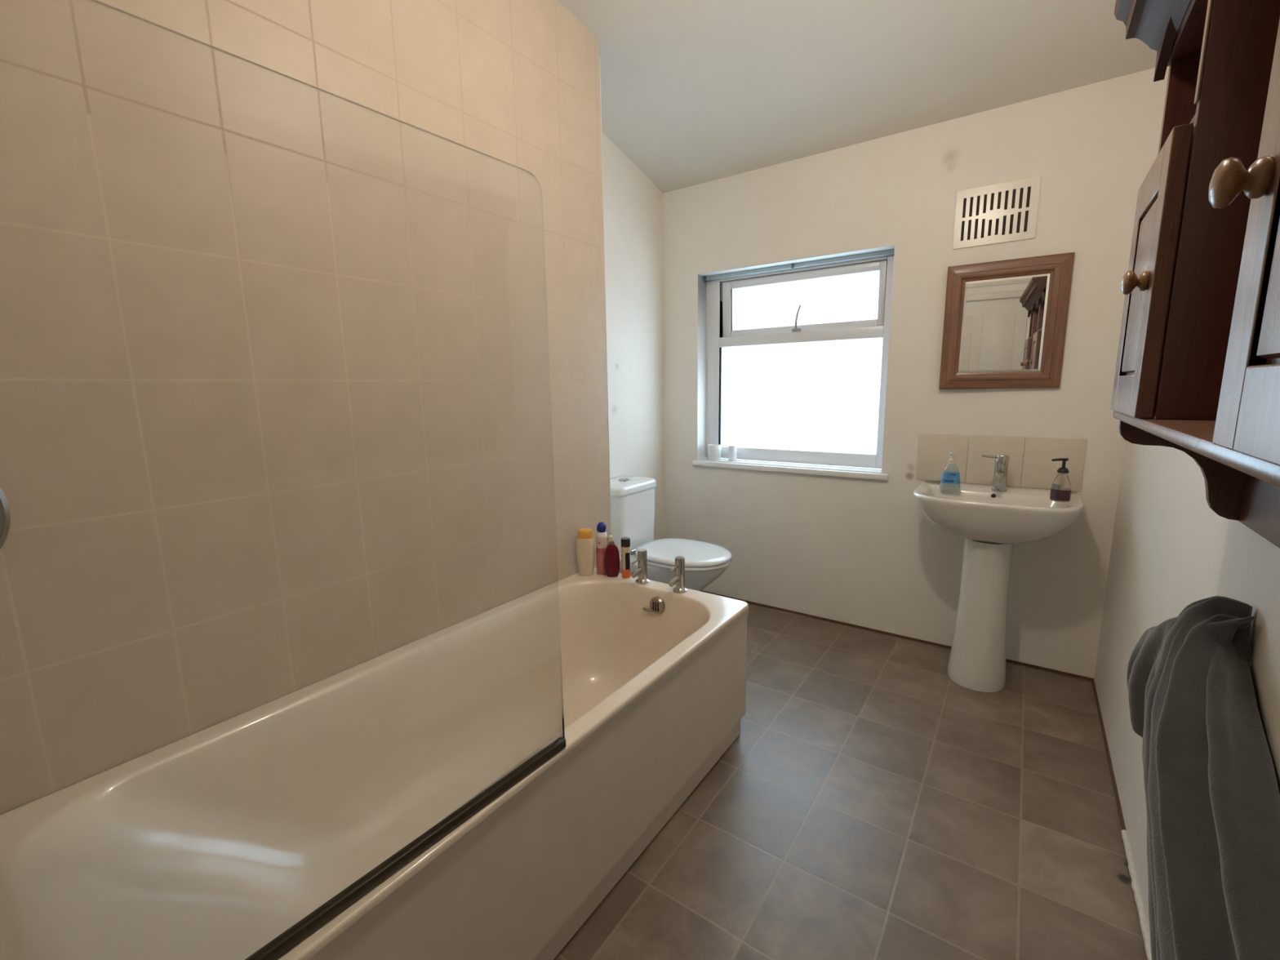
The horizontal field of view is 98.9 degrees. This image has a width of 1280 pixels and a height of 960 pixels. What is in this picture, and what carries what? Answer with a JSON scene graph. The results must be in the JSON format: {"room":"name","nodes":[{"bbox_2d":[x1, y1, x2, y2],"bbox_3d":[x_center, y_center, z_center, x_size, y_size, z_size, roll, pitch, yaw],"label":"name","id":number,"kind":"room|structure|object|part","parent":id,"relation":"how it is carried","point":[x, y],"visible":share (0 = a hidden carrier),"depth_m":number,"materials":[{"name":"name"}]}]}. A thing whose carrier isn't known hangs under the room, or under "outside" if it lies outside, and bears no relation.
{"room":"bathroom","nodes":[
{"label":"bathroom","id":0,"kind":"room"},
{"bbox_2d":[601,132,665,539],"bbox_3d":[-0.230,-0.657,2.773,0.120,2.800,1.110,6,12,35],"label":"wall","id":1,"kind":"structure","parent":0,"point":[633,205],"depth_m":2.93,"materials":[{"name":"paint"}]},
{"bbox_2d":[553,603,1147,959],"bbox_3d":[0.024,1.030,1.458,2.313,0.100,3.920,6,12,35],"label":"floor","id":2,"kind":"structure","parent":0,"point":[867,802],"depth_m":1.51,"materials":[{"name":"tile"}]},
{"bbox_2d":[0,548,748,959],"bbox_3d":[-0.396,0.683,1.387,0.698,0.614,1.694,6,12,35],"label":"bathtub","id":3,"kind":"object","parent":2,"relation":"on","point":[213,842],"visible":0.94,"depth_m":1.23,"materials":[{"name":"white ceramic"}]},
{"bbox_2d":[89,0,565,959],"bbox_3d":[-0.399,0.064,0.716,0.020,1.078,0.785,6,12,37],"label":"screen","id":4,"kind":"object","parent":3,"relation":"on","point":[304,928],"visible":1,"depth_m":0.81,"materials":[{"name":"clear glass"}]},
{"bbox_3d":[-0.129,0.779,1.209,0.036,0.476,1.678,6,12,35],"label":"panel","id":5,"kind":"part","parent":3,"relation":"part of","materials":[{"name":"plastic"}]},
{"bbox_2d":[576,528,595,576],"bbox_3d":[-0.210,0.279,2.122,0.072,0.183,0.042,1,10,12],"label":"shampoo bottle","id":6,"kind":"object","parent":3,"relation":"on","point":[585,547],"visible":1,"depth_m":2.10,"materials":[{"name":"beige plastic"}]},
{"bbox_2d":[595,521,607,574],"bbox_3d":[-0.150,0.264,2.140,0.045,0.205,0.045,6,12,35],"label":"bottle","id":7,"kind":"object","parent":3,"relation":"on","point":[601,535],"visible":0.92,"depth_m":2.12,"materials":[{"name":"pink plastic"}]},
{"bbox_2d":[607,534,613,545],"bbox_3d":[-0.116,0.290,2.151,0.042,0.150,0.024,3,10,20],"label":"bottle","id":8,"kind":"object","parent":3,"relation":"on","point":[610,537],"visible":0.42,"depth_m":2.13,"materials":[{"name":"white plastic"}]},
{"bbox_2d":[604,540,619,577],"bbox_3d":[-0.106,0.303,2.107,0.058,0.139,0.036,-1,10,1],"label":"bottle","id":9,"kind":"object","parent":3,"relation":"on","point":[611,553],"visible":1,"depth_m":2.09,"materials":[{"name":"red plastic"}]},
{"bbox_2d":[620,537,631,577],"bbox_3d":[-0.054,0.297,2.093,0.036,0.153,0.036,6,12,35],"label":"bottle","id":10,"kind":"object","parent":3,"relation":"on","point":[625,541],"visible":1,"depth_m":2.08,"materials":[{"name":"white plastic"}]},
{"bbox_2d":[631,548,649,584],"bbox_3d":[-0.001,0.323,2.025,0.053,0.126,0.091,6,12,35],"label":"tap","id":11,"kind":"object","parent":3,"relation":"on","point":[642,571],"depth_m":2.03,"materials":[{"name":"silver metal"}]},
{"bbox_2d":[668,555,687,593],"bbox_3d":[0.131,0.337,1.929,0.053,0.126,0.091,6,12,35],"label":"tap","id":12,"kind":"object","parent":3,"relation":"on","point":[679,587],"depth_m":1.93,"materials":[{"name":"silver metal"}]},
{"bbox_2d":[609,475,732,591],"bbox_3d":[0.120,0.385,2.708,0.694,0.752,0.374,6,12,35],"label":"toilet","id":13,"kind":"object","parent":2,"relation":"on","point":[632,497],"visible":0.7,"depth_m":2.64,"materials":[{"name":"white ceramic"}]},
{"bbox_3d":[-0.083,0.024,2.789,0.209,0.046,0.364,6,12,35],"label":"cistern lid","id":14,"kind":"part","parent":13,"relation":"part of","materials":[{"name":"white ceramic"}]},
{"bbox_3d":[0.211,0.368,2.640,0.465,0.017,0.370,6,12,35],"label":"seat","id":15,"kind":"part","parent":13,"relation":"part of","materials":[{"name":"white plastic"}]},
{"bbox_3d":[0.211,0.345,2.636,0.470,0.026,0.374,6,12,35],"label":"seat lid","id":16,"kind":"part","parent":13,"relation":"part of","materials":[{"name":"white plastic"}]},
{"bbox_2d":[912,454,1083,692],"bbox_3d":[1.397,0.365,2.210,0.558,0.920,0.438,6,12,35],"label":"basin","id":17,"kind":"object","parent":2,"relation":"on","point":[990,519],"visible":0.94,"depth_m":2.14,"materials":[{"name":"ceramic"}]},
{"bbox_2d":[939,452,960,489],"bbox_3d":[1.290,-0.039,2.268,0.076,0.150,0.046,6,12,35],"label":"soap bottle","id":18,"kind":"object","parent":17,"relation":"on","point":[950,479],"visible":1,"depth_m":2.25,"materials":[{"name":"clear plastic"}]},
{"bbox_2d":[944,473,955,482],"bbox_3d":[1.279,-0.008,2.254,0.038,0.036,0.002,6,12,35],"label":"print","id":19,"kind":"object","parent":18,"relation":"attached to","point":[948,477],"depth_m":2.26},
{"bbox_2d":[981,454,1008,491],"bbox_3d":[1.423,-0.026,2.200,0.098,0.146,0.131,6,12,35],"label":"mixer tap","id":20,"kind":"object","parent":17,"relation":"on","point":[1002,461],"depth_m":2.20,"materials":[{"name":"silver metal"}]},
{"bbox_2d":[1049,457,1071,502],"bbox_3d":[1.540,-0.002,1.998,0.061,0.158,0.062,-8,12,-36],"label":"soap dispenser","id":21,"kind":"object","parent":17,"relation":"on","point":[1060,489],"visible":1,"depth_m":1.98,"materials":[{"name":"clear plastic"}]},
{"bbox_2d":[556,0,1157,193],"bbox_3d":[-0.014,-1.488,1.036,2.313,0.595,3.920,6,12,35],"label":"ceiling","id":22,"kind":"structure","parent":0,"point":[694,92],"depth_m":2.04,"materials":[{"name":"paint"}]},
{"bbox_2d":[662,66,1169,680],"bbox_3d":[1.056,-0.653,2.696,2.313,2.820,0.256,6,12,35],"label":"wall","id":23,"kind":"structure","parent":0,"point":[860,552],"depth_m":2.42,"materials":[{"name":"paint"}]},
{"bbox_2d":[692,244,895,479],"bbox_3d":[0.774,-0.574,2.846,1.047,1.056,0.182,6,12,35],"label":"window","id":24,"kind":"structure","parent":23,"relation":"attached to","point":[797,353],"depth_m":2.86,"materials":[{"name":"white plastic"}]},
{"bbox_2d":[707,444,721,459],"bbox_3d":[0.428,-0.161,3.142,0.082,0.084,0.082,6,12,35],"label":"tumbler","id":25,"kind":"object","parent":24,"relation":"on","point":[714,451],"visible":1,"depth_m":3.11,"materials":[{"name":"white ceramic"}]},
{"bbox_2d":[728,445,737,461],"bbox_3d":[0.521,-0.151,3.078,0.046,0.082,0.046,6,12,35],"label":"tumbler","id":26,"kind":"object","parent":24,"relation":"on","point":[732,450],"visible":1,"depth_m":3.06,"materials":[{"name":"white ceramic"}]},
{"bbox_3d":[0.772,-1.085,2.776,0.993,0.022,0.029,6,12,35],"label":"blind rail","id":27,"kind":"part","parent":24,"relation":"part of","materials":[{"name":"paint"}]},
{"bbox_3d":[0.821,-0.440,2.912,0.874,0.572,0.004,6,12,35],"label":"pane","id":28,"kind":"part","parent":24,"relation":"part of","materials":[{"name":"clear glass"}]},
{"bbox_3d":[0.818,-0.919,2.834,0.849,0.298,0.048,6,12,35],"label":"sash","id":29,"kind":"part","parent":24,"relation":"part of","materials":[{"name":"white plastic"}]},
{"bbox_3d":[0.827,-0.914,2.829,0.774,0.226,0.014,6,12,35],"label":"pane","id":30,"kind":"part","parent":24,"relation":"part of","materials":[{"name":"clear glass"}]},
{"bbox_2d":[952,175,1041,248],"bbox_3d":[1.428,-1.069,2.201,0.282,0.226,0.006,6,12,35],"label":"air vent","id":31,"kind":"object","parent":23,"relation":"attached to","point":[1006,211],"visible":1,"depth_m":2.19,"materials":[{"name":"plastic"}]},
{"bbox_2d":[915,433,1087,491],"bbox_3d":[1.505,-0.082,2.322,0.593,0.210,0.004,6,12,35],"label":"backsplash","id":32,"kind":"structure","parent":23,"relation":"attached to","point":[1038,470],"depth_m":2.29,"materials":[{"name":"tile"}]},
{"bbox_2d":[938,252,1074,389],"bbox_3d":[1.473,-0.629,2.226,0.420,0.508,0.023,5,11,33],"label":"framed mirror","id":33,"kind":"object","parent":23,"relation":"attached to","point":[1005,322],"visible":1,"depth_m":2.22,"materials":[{"name":"brown wood"}]},
{"bbox_3d":[1.476,-0.412,2.263,0.420,0.067,0.023,5,11,33],"label":"frame rail","id":34,"kind":"part","parent":33,"relation":"part of","materials":[{"name":"wood"}]},
{"bbox_2d":[957,273,1050,373],"bbox_3d":[1.476,-0.629,2.230,0.292,0.380,0.003,5,11,33],"label":"mirror glass","id":35,"kind":"object","parent":33,"relation":"on","point":[1004,319],"depth_m":2.22,"materials":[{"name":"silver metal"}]},
{"bbox_3d":[1.470,-0.846,2.190,0.420,0.067,0.023,5,11,33],"label":"frame rail","id":36,"kind":"part","parent":33,"relation":"part of","materials":[{"name":"wood"}]},
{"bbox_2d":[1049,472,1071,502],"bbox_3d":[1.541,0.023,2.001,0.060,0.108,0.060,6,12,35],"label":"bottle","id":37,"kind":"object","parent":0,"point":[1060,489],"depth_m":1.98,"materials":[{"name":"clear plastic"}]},
{"bbox_2d":[1093,440,1279,937],"bbox_3d":[0.828,-0.291,0.494,0.120,2.800,3.670,6,12,35],"label":"wall","id":38,"kind":"structure","parent":0,"point":[1171,551],"depth_m":1.37,"materials":[{"name":"paint"}]},
{"bbox_2d":[1091,679,1126,831],"bbox_3d":[1.577,0.885,1.853,0.006,0.010,0.944,6,12,35],"label":"trim","id":39,"kind":"structure","parent":38,"relation":"attached to","point":[1120,811],"depth_m":1.75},
{"bbox_2d":[1120,829,1151,959],"bbox_3d":[0.804,1.071,0.771,0.020,0.021,1.740,6,12,35],"label":"trim","id":40,"kind":"structure","parent":38,"relation":"attached to","point":[1135,885],"depth_m":1.29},
{"bbox_2d":[1111,0,1279,548],"bbox_3d":[0.610,-0.293,0.506,0.248,0.854,1.029,6,12,35],"label":"upper cabinet","id":41,"kind":"object","parent":38,"relation":"attached to","point":[1197,371],"visible":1,"depth_m":0.67,"materials":[{"name":"brown wood"}]},
{"bbox_3d":[0.676,-0.271,0.748,0.028,0.032,0.032,6,12,35],"label":"knob","id":42,"kind":"part","parent":41,"relation":"part of","materials":[{"name":"brown wood"}]},
{"bbox_3d":[0.752,-0.281,0.816,0.018,0.360,0.276,6,12,35],"label":"door","id":43,"kind":"part","parent":41,"relation":"part of","materials":[{"name":"brown wood"}]},
{"bbox_3d":[0.605,-0.665,0.444,0.248,0.100,1.022,6,12,35],"label":"cornice","id":44,"kind":"part","parent":41,"relation":"part of","materials":[{"name":"brown wood"}]},
{"bbox_3d":[0.930,-0.303,0.899,0.174,0.736,0.018,6,12,35],"label":"panel","id":45,"kind":"part","parent":41,"relation":"part of","materials":[{"name":"brown wood"}]},
{"bbox_2d":[1186,113,1195,178],"bbox_3d":[0.836,-0.468,0.745,0.158,0.014,0.291,6,12,35],"label":"shelf","id":46,"kind":"object","parent":41,"relation":"attached to","point":[1193,123],"depth_m":0.70,"materials":[{"name":"brown wood"}]},
{"bbox_2d":[1112,410,1279,488],"bbox_3d":[0.640,-0.039,0.530,0.183,0.016,1.029,6,12,35],"label":"shelf","id":47,"kind":"object","parent":41,"relation":"attached to","point":[1192,430],"depth_m":0.50,"materials":[{"name":"brown wood"}]},
{"bbox_3d":[0.409,-0.204,0.373,0.028,0.032,0.032,6,12,35],"label":"knob","id":48,"kind":"part","parent":41,"relation":"part of","materials":[{"name":"brown wood"}]},
{"bbox_3d":[0.370,-0.185,0.280,0.018,0.360,0.270,6,12,35],"label":"door","id":49,"kind":"part","parent":41,"relation":"part of","materials":[{"name":"brown wood"}]},
{"bbox_2d":[1248,653,1252,669],"bbox_3d":[0.932,0.281,0.856,0.024,0.036,0.036,6,12,35],"label":"towel hook","id":50,"kind":"object","parent":38,"relation":"attached to","point":[1251,662],"visible":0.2,"depth_m":0.83,"materials":[{"name":"silver metal"}]},
{"bbox_2d":[1126,595,1279,959],"bbox_3d":[0.713,0.656,0.667,0.121,0.856,0.864,5,11,33],"label":"towel","id":51,"kind":"object","parent":50,"relation":"hanging from","point":[1212,795],"visible":1,"depth_m":0.75,"materials":[{"name":"grey fabric"}]},
{"bbox_3d":[-0.965,-0.374,1.144,0.111,2.800,2.681,6,12,35],"label":"wall","id":52,"kind":"structure","parent":0,"visible":0},
{"bbox_2d":[0,0,610,814],"bbox_3d":[-0.876,-0.235,1.186,0.009,2.510,2.570,6,12,35],"label":"wall","id":53,"kind":"structure","parent":52,"relation":"attached to","point":[301,385],"depth_m":1.23,"materials":[{"name":"beige tile"}]},
{"bbox_2d":[0,487,10,549],"bbox_3d":[-1.057,0.059,0.903,0.066,0.099,0.019,6,12,35],"label":"shower valve","id":54,"kind":"object","parent":53,"relation":"attached to","point":[5,514],"visible":1,"depth_m":0.89,"materials":[{"name":"silver metal"}]},
{"bbox_2d":[599,56,611,534],"bbox_3d":[-0.136,-0.375,2.230,0.012,2.420,0.003,6,12,35],"label":"trim","id":55,"kind":"structure","parent":53,"relation":"attached to","point":[599,56],"depth_m":2.16,"materials":[{"name":"white plastic"}]}
]}

